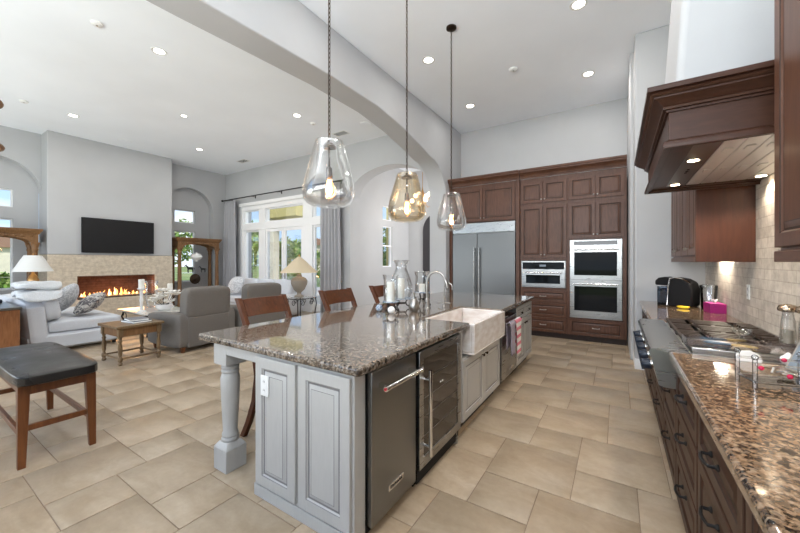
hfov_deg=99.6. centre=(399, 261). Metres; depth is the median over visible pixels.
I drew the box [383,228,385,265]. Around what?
tree
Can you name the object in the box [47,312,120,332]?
seat cushion
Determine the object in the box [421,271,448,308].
faucet
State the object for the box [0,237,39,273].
neighbor house
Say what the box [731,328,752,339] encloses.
glass dish
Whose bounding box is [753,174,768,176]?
lamp
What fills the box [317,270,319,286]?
shrub
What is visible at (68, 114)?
recessed light
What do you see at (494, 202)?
tall cabinet
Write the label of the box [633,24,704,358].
wall
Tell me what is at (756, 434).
countertop
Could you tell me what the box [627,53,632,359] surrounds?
wall
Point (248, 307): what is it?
bar stool
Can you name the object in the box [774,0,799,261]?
upper cabinet
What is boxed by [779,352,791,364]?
garlic bulb
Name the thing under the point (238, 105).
ceiling
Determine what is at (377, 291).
bar stool
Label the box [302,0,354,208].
pendant light
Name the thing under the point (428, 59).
recessed light
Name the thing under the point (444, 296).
water tap
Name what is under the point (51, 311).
cushion
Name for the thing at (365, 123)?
ceiling speaker
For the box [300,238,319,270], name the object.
neighbor house
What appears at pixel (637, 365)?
baseboard
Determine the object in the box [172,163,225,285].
wall
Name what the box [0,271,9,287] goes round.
shrub
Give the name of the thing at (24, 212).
niche
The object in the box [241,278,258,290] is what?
cushion
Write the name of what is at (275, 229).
door
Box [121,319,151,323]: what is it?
book
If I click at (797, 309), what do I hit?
glass bottle
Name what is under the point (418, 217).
pendant light
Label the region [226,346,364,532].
base cabinet
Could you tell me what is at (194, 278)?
decorative bowl
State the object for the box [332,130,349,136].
ceiling vent
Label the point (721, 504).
base cabinet
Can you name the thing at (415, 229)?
wall
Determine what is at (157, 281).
glass vase
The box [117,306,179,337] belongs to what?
coffee table
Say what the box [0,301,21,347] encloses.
chest
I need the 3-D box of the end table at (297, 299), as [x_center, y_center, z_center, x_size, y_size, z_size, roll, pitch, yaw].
[-2.311,1.112,7.747,0.600,0.624,0.600,0,0,33]
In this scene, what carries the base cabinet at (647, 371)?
on the floor
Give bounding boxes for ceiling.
[0,0,671,174]
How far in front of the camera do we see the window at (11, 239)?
7.81 m
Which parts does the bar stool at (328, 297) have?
leg, leg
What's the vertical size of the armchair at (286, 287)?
0.955 m
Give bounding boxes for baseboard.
[633,351,643,369]
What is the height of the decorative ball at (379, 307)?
0.072 m
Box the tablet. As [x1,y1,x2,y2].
[784,341,799,372]
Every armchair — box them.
[147,285,234,352]
[230,282,284,326]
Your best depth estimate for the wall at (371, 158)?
8.35 m
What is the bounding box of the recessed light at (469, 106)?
[465,104,474,108]
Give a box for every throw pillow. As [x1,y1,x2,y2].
[57,283,78,310]
[73,292,105,314]
[228,277,243,293]
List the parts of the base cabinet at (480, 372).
door, door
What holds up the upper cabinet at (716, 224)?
attached to the wall
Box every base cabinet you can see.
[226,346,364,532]
[459,331,499,425]
[509,301,530,374]
[642,309,649,389]
[647,368,655,408]
[652,375,663,443]
[661,386,677,484]
[674,373,698,532]
[698,413,745,532]
[746,503,762,532]
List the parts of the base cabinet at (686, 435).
pull, pull, pull, drawer, drawer, drawer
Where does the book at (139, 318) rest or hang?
on the book at (124, 321)
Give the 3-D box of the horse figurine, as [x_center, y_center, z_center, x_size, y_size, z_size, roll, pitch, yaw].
[-6.484,0.201,10.409,0.074,0.257,0.299,0,0,33]
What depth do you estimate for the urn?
10.50 m
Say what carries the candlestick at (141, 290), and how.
on the coffee table at (133, 310)
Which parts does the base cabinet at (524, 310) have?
drawer, door, drawer, door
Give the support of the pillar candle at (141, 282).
on the candlestick at (141, 290)
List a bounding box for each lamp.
[11,253,53,280]
[280,255,317,296]
[685,158,701,162]
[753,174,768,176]
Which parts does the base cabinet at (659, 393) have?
drawer, drawer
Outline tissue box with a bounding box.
[703,299,726,313]
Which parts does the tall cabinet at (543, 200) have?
door, door, crown, drawer, drawer, drawer, door, door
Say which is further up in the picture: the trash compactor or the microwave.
the microwave
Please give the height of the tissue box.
0.135 m
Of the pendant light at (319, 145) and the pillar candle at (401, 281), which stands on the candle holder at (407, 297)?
the pillar candle at (401, 281)
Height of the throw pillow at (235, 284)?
0.468 m
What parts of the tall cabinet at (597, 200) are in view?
door, door, drawer, crown, door, door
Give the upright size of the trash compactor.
0.842 m
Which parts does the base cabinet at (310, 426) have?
panel, panel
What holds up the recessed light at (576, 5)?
in the ceiling
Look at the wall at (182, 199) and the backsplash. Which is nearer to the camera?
the backsplash
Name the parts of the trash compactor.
handle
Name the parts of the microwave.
handle, door, control panel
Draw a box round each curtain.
[223,201,236,286]
[320,183,340,312]
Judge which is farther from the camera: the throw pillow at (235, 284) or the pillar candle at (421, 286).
the throw pillow at (235, 284)
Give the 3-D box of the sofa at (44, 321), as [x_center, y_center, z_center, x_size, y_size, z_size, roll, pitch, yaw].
[-6.218,0.987,6.141,2.300,0.866,1.223,0,0,33]
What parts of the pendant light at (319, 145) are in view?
lamp shade, stem, chain, bulb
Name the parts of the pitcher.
lid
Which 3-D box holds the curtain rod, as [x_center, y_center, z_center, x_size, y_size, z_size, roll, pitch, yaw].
[-3.743,-2.100,10.190,5.620,0.100,0.195,0,0,33]
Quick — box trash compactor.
[365,353,423,532]
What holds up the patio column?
on the ground
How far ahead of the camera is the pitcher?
3.65 m
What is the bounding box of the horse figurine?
[184,264,194,272]
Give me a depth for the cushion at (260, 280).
9.38 m
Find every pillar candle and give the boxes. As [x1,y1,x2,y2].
[138,279,144,287]
[167,283,172,289]
[387,282,394,301]
[398,278,404,298]
[419,284,424,291]
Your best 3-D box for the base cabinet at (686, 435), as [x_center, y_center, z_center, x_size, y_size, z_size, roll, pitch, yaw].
[1.639,0.990,1.500,0.663,0.860,0.595,0,0,33]
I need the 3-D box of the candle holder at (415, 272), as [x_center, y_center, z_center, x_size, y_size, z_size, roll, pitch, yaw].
[0.255,0.305,3.877,0.200,0.389,0.200,0,0,33]
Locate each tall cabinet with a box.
[448,170,519,295]
[519,163,567,338]
[567,154,626,345]
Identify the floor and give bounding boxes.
[0,296,685,532]
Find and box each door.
[266,228,283,278]
[284,226,302,309]
[423,216,429,294]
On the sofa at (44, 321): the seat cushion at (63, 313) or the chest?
the seat cushion at (63, 313)
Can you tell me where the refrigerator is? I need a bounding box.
[453,220,515,294]
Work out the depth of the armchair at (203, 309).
5.42 m
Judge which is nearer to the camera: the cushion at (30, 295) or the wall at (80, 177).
the cushion at (30, 295)
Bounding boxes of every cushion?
[0,342,97,386]
[11,289,62,301]
[42,299,60,320]
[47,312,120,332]
[61,310,102,315]
[63,307,74,310]
[230,294,240,302]
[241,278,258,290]
[258,279,275,282]
[274,279,294,293]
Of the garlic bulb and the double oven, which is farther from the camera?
the double oven
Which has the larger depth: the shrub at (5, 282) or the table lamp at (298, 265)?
the shrub at (5, 282)
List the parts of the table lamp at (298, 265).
lamp shade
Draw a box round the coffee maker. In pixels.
[655,276,699,307]
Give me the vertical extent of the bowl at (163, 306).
0.120 m
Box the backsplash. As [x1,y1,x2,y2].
[705,173,799,335]
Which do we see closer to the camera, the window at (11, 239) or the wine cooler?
the wine cooler
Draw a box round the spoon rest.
[703,341,758,348]
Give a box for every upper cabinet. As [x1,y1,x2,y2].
[671,185,755,261]
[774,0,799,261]
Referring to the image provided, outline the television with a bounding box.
[81,217,153,253]
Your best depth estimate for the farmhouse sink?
3.24 m
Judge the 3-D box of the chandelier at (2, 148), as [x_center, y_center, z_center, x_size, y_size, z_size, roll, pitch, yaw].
[-5.509,-2.180,4.191,0.800,1.700,0.800,0,0,33]
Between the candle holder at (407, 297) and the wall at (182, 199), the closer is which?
the candle holder at (407, 297)
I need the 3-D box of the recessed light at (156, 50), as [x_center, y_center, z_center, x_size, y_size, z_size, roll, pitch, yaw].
[-3.463,-3.027,4.861,0.196,0.006,0.196,0,0,33]
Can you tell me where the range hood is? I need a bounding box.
[634,60,773,193]
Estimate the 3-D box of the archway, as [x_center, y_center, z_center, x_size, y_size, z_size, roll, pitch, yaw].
[-1.453,-0.805,3.845,0.400,4.450,10.100,0,0,33]
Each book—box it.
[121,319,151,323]
[124,316,148,321]
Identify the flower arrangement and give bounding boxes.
[148,288,180,310]
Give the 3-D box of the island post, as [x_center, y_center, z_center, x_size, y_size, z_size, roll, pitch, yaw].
[-1.184,0.986,2.358,0.150,0.868,0.150,0,0,33]
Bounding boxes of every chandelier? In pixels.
[0,100,4,151]
[410,172,429,206]
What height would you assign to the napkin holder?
0.053 m
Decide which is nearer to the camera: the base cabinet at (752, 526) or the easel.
the base cabinet at (752, 526)
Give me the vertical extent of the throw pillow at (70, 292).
0.498 m
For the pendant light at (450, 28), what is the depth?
4.33 m
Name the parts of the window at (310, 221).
transom frame, sidelight frame, transom frame, sidelight frame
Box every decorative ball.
[376,304,382,310]
[388,306,394,313]
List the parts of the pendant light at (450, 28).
chain, ceiling plate, stem, lamp shade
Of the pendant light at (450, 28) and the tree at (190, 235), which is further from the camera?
the tree at (190, 235)
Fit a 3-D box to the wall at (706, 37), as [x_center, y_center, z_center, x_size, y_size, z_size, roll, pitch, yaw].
[2.141,-1.958,2.208,0.642,2.144,0.828,0,0,33]
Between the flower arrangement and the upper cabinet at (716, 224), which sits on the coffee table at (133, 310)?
the flower arrangement
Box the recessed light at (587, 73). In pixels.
[581,70,594,76]
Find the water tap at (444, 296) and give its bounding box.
[438,282,452,306]
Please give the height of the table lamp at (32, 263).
0.850 m
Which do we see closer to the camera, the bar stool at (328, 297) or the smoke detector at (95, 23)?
the bar stool at (328, 297)
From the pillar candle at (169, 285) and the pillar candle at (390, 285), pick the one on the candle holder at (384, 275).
the pillar candle at (390, 285)
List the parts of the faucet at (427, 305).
spout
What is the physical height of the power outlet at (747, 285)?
0.120 m
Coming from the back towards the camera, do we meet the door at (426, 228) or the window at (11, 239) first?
the door at (426, 228)
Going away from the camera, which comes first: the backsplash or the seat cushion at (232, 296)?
the backsplash
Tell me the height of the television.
0.865 m
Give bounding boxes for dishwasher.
[500,308,521,383]
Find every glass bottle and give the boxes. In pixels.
[777,304,796,345]
[795,306,799,343]
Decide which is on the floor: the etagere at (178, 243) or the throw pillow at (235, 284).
the etagere at (178, 243)
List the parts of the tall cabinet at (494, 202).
door, crown, door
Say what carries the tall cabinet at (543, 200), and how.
on the floor
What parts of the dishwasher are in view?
door, control panel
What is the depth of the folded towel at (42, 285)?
5.20 m
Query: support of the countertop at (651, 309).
on the base cabinet at (647, 371)
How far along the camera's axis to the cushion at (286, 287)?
8.89 m
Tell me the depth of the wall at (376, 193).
10.02 m
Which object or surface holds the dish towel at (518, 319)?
hanging from the dishwasher
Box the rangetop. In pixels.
[633,318,796,388]
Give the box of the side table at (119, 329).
[98,318,163,365]
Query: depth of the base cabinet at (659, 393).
2.65 m
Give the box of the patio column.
[270,205,302,278]
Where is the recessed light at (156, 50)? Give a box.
[151,47,166,55]
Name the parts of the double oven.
door, handle, door, handle, control panel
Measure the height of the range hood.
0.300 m
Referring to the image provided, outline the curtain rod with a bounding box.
[221,179,342,201]
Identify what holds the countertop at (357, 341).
on the base cabinet at (310, 426)
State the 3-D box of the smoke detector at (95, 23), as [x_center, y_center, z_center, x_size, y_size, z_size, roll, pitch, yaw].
[-3.844,-3.012,4.286,0.120,0.036,0.120,0,0,33]
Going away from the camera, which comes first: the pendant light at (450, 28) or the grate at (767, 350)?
the grate at (767, 350)
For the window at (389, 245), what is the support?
in the wall at (376, 193)
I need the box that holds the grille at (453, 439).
[414,431,457,484]
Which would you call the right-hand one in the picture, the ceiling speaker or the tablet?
the tablet
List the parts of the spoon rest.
handle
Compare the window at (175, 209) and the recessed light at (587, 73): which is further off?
the window at (175, 209)
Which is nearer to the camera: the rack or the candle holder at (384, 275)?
the rack
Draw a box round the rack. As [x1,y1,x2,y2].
[734,347,799,390]
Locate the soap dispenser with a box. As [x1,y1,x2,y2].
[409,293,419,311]
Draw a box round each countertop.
[199,292,533,376]
[639,300,743,326]
[668,352,799,532]
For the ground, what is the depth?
42.19 m
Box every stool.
[0,342,97,470]
[235,294,291,436]
[318,288,356,311]
[369,285,386,302]
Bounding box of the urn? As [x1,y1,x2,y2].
[190,252,202,261]
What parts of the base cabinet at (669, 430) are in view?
pull, drawer, drawer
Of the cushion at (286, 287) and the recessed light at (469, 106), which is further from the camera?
the cushion at (286, 287)
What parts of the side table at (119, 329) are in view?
leg, leg, leg, leg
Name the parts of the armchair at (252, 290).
arm, backrest, panel, arm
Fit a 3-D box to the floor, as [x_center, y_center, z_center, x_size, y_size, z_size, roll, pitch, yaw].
[-2.594,1.470,6.080,13.924,0.100,13.582,0,0,33]
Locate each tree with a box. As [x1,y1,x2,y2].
[175,218,192,264]
[251,219,258,277]
[251,232,298,279]
[289,239,319,275]
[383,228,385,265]
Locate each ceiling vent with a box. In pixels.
[236,159,248,162]
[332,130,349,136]
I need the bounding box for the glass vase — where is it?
[144,280,158,307]
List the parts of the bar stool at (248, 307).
leg, leg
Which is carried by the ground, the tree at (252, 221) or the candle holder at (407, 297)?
the tree at (252, 221)
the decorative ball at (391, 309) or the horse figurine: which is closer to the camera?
the decorative ball at (391, 309)
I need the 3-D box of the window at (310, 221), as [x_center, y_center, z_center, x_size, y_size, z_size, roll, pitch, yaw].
[-3.511,-0.260,10.264,4.360,3.360,0.240,0,0,33]
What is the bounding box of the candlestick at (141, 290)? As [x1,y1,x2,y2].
[136,288,146,312]
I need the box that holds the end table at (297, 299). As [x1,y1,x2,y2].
[285,295,317,318]
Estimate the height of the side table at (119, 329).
0.540 m
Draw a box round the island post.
[214,343,245,473]
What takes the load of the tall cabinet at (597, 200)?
on the floor
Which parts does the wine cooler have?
handle, glass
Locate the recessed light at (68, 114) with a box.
[67,113,78,117]
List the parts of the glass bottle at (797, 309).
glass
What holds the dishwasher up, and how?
on the floor
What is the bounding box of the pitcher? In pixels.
[699,284,717,308]
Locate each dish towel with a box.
[506,320,515,355]
[513,317,521,356]
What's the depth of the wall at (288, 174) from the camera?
9.88 m
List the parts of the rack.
post, post, post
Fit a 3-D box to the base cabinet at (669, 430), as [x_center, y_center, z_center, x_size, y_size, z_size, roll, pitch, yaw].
[1.965,1.075,2.009,0.663,0.690,0.605,0,0,33]
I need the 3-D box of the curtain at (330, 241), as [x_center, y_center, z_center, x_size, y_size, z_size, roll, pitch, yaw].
[-1.837,-0.315,8.888,0.767,3.430,0.156,0,0,33]
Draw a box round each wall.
[0,125,40,192]
[39,130,171,255]
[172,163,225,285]
[172,188,208,304]
[226,145,359,308]
[350,135,423,198]
[360,168,407,305]
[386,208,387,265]
[408,171,429,296]
[461,98,626,186]
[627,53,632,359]
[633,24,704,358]
[665,0,773,83]
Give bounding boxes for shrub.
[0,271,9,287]
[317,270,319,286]
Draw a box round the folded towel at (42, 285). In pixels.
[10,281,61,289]
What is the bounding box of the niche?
[0,158,38,293]
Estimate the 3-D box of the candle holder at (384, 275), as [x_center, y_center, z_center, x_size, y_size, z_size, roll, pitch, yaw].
[-0.097,0.315,3.459,0.173,0.370,0.176,0,0,33]
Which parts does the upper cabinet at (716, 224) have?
door, door, light rail, door, door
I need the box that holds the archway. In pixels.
[146,0,460,293]
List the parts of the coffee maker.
water tank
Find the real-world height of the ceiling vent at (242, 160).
0.008 m
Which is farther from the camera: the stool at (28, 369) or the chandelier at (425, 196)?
the chandelier at (425, 196)
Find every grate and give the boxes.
[665,322,781,363]
[682,334,793,354]
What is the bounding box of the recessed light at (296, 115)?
[292,113,301,117]
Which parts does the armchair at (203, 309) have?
arm, backrest, panel, arm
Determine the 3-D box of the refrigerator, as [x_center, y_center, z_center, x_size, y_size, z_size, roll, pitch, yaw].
[1.864,0.300,7.253,1.330,2.240,0.719,0,0,33]
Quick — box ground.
[0,266,319,285]
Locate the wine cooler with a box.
[412,333,460,486]
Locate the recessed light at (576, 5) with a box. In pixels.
[569,0,587,10]
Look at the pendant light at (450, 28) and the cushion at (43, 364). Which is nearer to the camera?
the cushion at (43, 364)
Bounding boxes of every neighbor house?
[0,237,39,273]
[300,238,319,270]
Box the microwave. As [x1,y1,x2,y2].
[522,261,565,287]
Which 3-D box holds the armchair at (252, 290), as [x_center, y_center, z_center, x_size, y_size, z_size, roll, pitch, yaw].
[-2.973,0.913,6.757,0.945,1.013,0.990,0,0,33]
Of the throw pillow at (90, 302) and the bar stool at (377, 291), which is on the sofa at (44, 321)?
the throw pillow at (90, 302)
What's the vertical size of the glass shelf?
0.010 m
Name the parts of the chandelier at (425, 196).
stem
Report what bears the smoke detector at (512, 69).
attached to the ceiling
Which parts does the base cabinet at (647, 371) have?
door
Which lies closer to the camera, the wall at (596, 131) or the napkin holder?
the napkin holder
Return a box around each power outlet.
[261,375,268,396]
[746,284,749,299]
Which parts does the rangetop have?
knob, knob, knob, knob, knob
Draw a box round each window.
[0,188,12,206]
[0,218,12,227]
[0,238,14,290]
[175,209,193,223]
[175,245,193,281]
[239,191,320,311]
[383,226,390,266]
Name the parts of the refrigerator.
door, handle, handle, door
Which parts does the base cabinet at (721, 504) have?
pull, pull, door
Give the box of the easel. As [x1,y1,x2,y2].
[771,367,799,376]
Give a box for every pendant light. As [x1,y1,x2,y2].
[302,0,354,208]
[388,0,425,222]
[437,24,465,230]
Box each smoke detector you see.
[91,20,102,27]
[509,67,516,71]
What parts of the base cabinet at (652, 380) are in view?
drawer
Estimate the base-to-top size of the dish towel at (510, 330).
0.372 m
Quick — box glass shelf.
[182,283,214,284]
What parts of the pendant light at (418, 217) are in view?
stem, lamp shade, chain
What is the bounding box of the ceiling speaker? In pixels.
[360,121,371,126]
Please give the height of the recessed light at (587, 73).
0.006 m
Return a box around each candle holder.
[382,274,398,311]
[391,260,411,307]
[414,271,430,304]
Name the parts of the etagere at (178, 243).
rail, cornice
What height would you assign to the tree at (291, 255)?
3.466 m
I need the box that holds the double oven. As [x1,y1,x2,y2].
[570,239,621,320]
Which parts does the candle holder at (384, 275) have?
glass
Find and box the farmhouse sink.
[426,308,504,355]
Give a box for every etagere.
[0,227,42,294]
[172,237,221,306]
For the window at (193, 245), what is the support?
in the wall at (182, 199)
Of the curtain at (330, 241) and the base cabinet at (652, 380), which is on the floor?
the base cabinet at (652, 380)
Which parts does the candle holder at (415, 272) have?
glass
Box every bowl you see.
[155,303,172,310]
[190,274,199,283]
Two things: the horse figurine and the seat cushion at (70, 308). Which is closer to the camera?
the seat cushion at (70, 308)
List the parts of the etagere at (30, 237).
cornice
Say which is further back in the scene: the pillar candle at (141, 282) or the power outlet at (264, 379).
the pillar candle at (141, 282)
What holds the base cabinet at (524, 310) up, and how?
on the floor
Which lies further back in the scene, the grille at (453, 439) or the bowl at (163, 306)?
the bowl at (163, 306)
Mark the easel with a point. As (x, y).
(773, 370)
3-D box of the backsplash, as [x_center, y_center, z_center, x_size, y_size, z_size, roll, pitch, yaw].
[1.921,-0.180,1.304,0.015,1.400,6.670,0,0,33]
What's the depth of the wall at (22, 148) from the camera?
7.80 m
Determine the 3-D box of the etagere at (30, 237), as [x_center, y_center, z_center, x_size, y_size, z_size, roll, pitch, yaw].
[-8.689,0.340,7.242,0.618,2.160,1.340,0,0,33]
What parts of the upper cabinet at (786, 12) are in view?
light rail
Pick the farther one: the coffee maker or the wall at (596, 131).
the wall at (596, 131)
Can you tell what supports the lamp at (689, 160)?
on the range hood
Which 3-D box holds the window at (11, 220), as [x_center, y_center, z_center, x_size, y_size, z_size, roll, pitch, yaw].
[-9.167,-0.870,7.573,0.050,0.260,0.640,0,0,33]
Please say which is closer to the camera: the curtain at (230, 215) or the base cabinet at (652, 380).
the base cabinet at (652, 380)
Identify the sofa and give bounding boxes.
[0,294,120,346]
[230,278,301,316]
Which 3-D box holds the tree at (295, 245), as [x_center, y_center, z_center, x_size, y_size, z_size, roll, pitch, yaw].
[-7.286,0.068,26.609,2.761,3.891,3.402,0,0,33]
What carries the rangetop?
on the countertop at (651, 309)
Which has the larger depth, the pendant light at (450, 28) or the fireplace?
the fireplace
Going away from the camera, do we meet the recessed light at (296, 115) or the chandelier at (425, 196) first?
the recessed light at (296, 115)
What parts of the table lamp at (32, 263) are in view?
lamp shade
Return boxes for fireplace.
[39,254,171,315]
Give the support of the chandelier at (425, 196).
hanging from the ceiling
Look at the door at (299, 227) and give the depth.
10.18 m
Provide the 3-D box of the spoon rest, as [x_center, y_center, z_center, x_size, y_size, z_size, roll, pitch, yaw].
[1.825,0.457,1.871,0.220,0.016,0.060,0,0,45]
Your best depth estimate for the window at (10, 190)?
7.81 m
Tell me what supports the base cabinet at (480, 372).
on the floor
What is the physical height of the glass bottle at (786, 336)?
0.232 m
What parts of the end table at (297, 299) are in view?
glass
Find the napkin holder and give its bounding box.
[736,350,762,362]
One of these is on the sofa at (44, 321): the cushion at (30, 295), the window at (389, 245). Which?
the cushion at (30, 295)
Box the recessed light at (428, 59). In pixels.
[422,56,434,63]

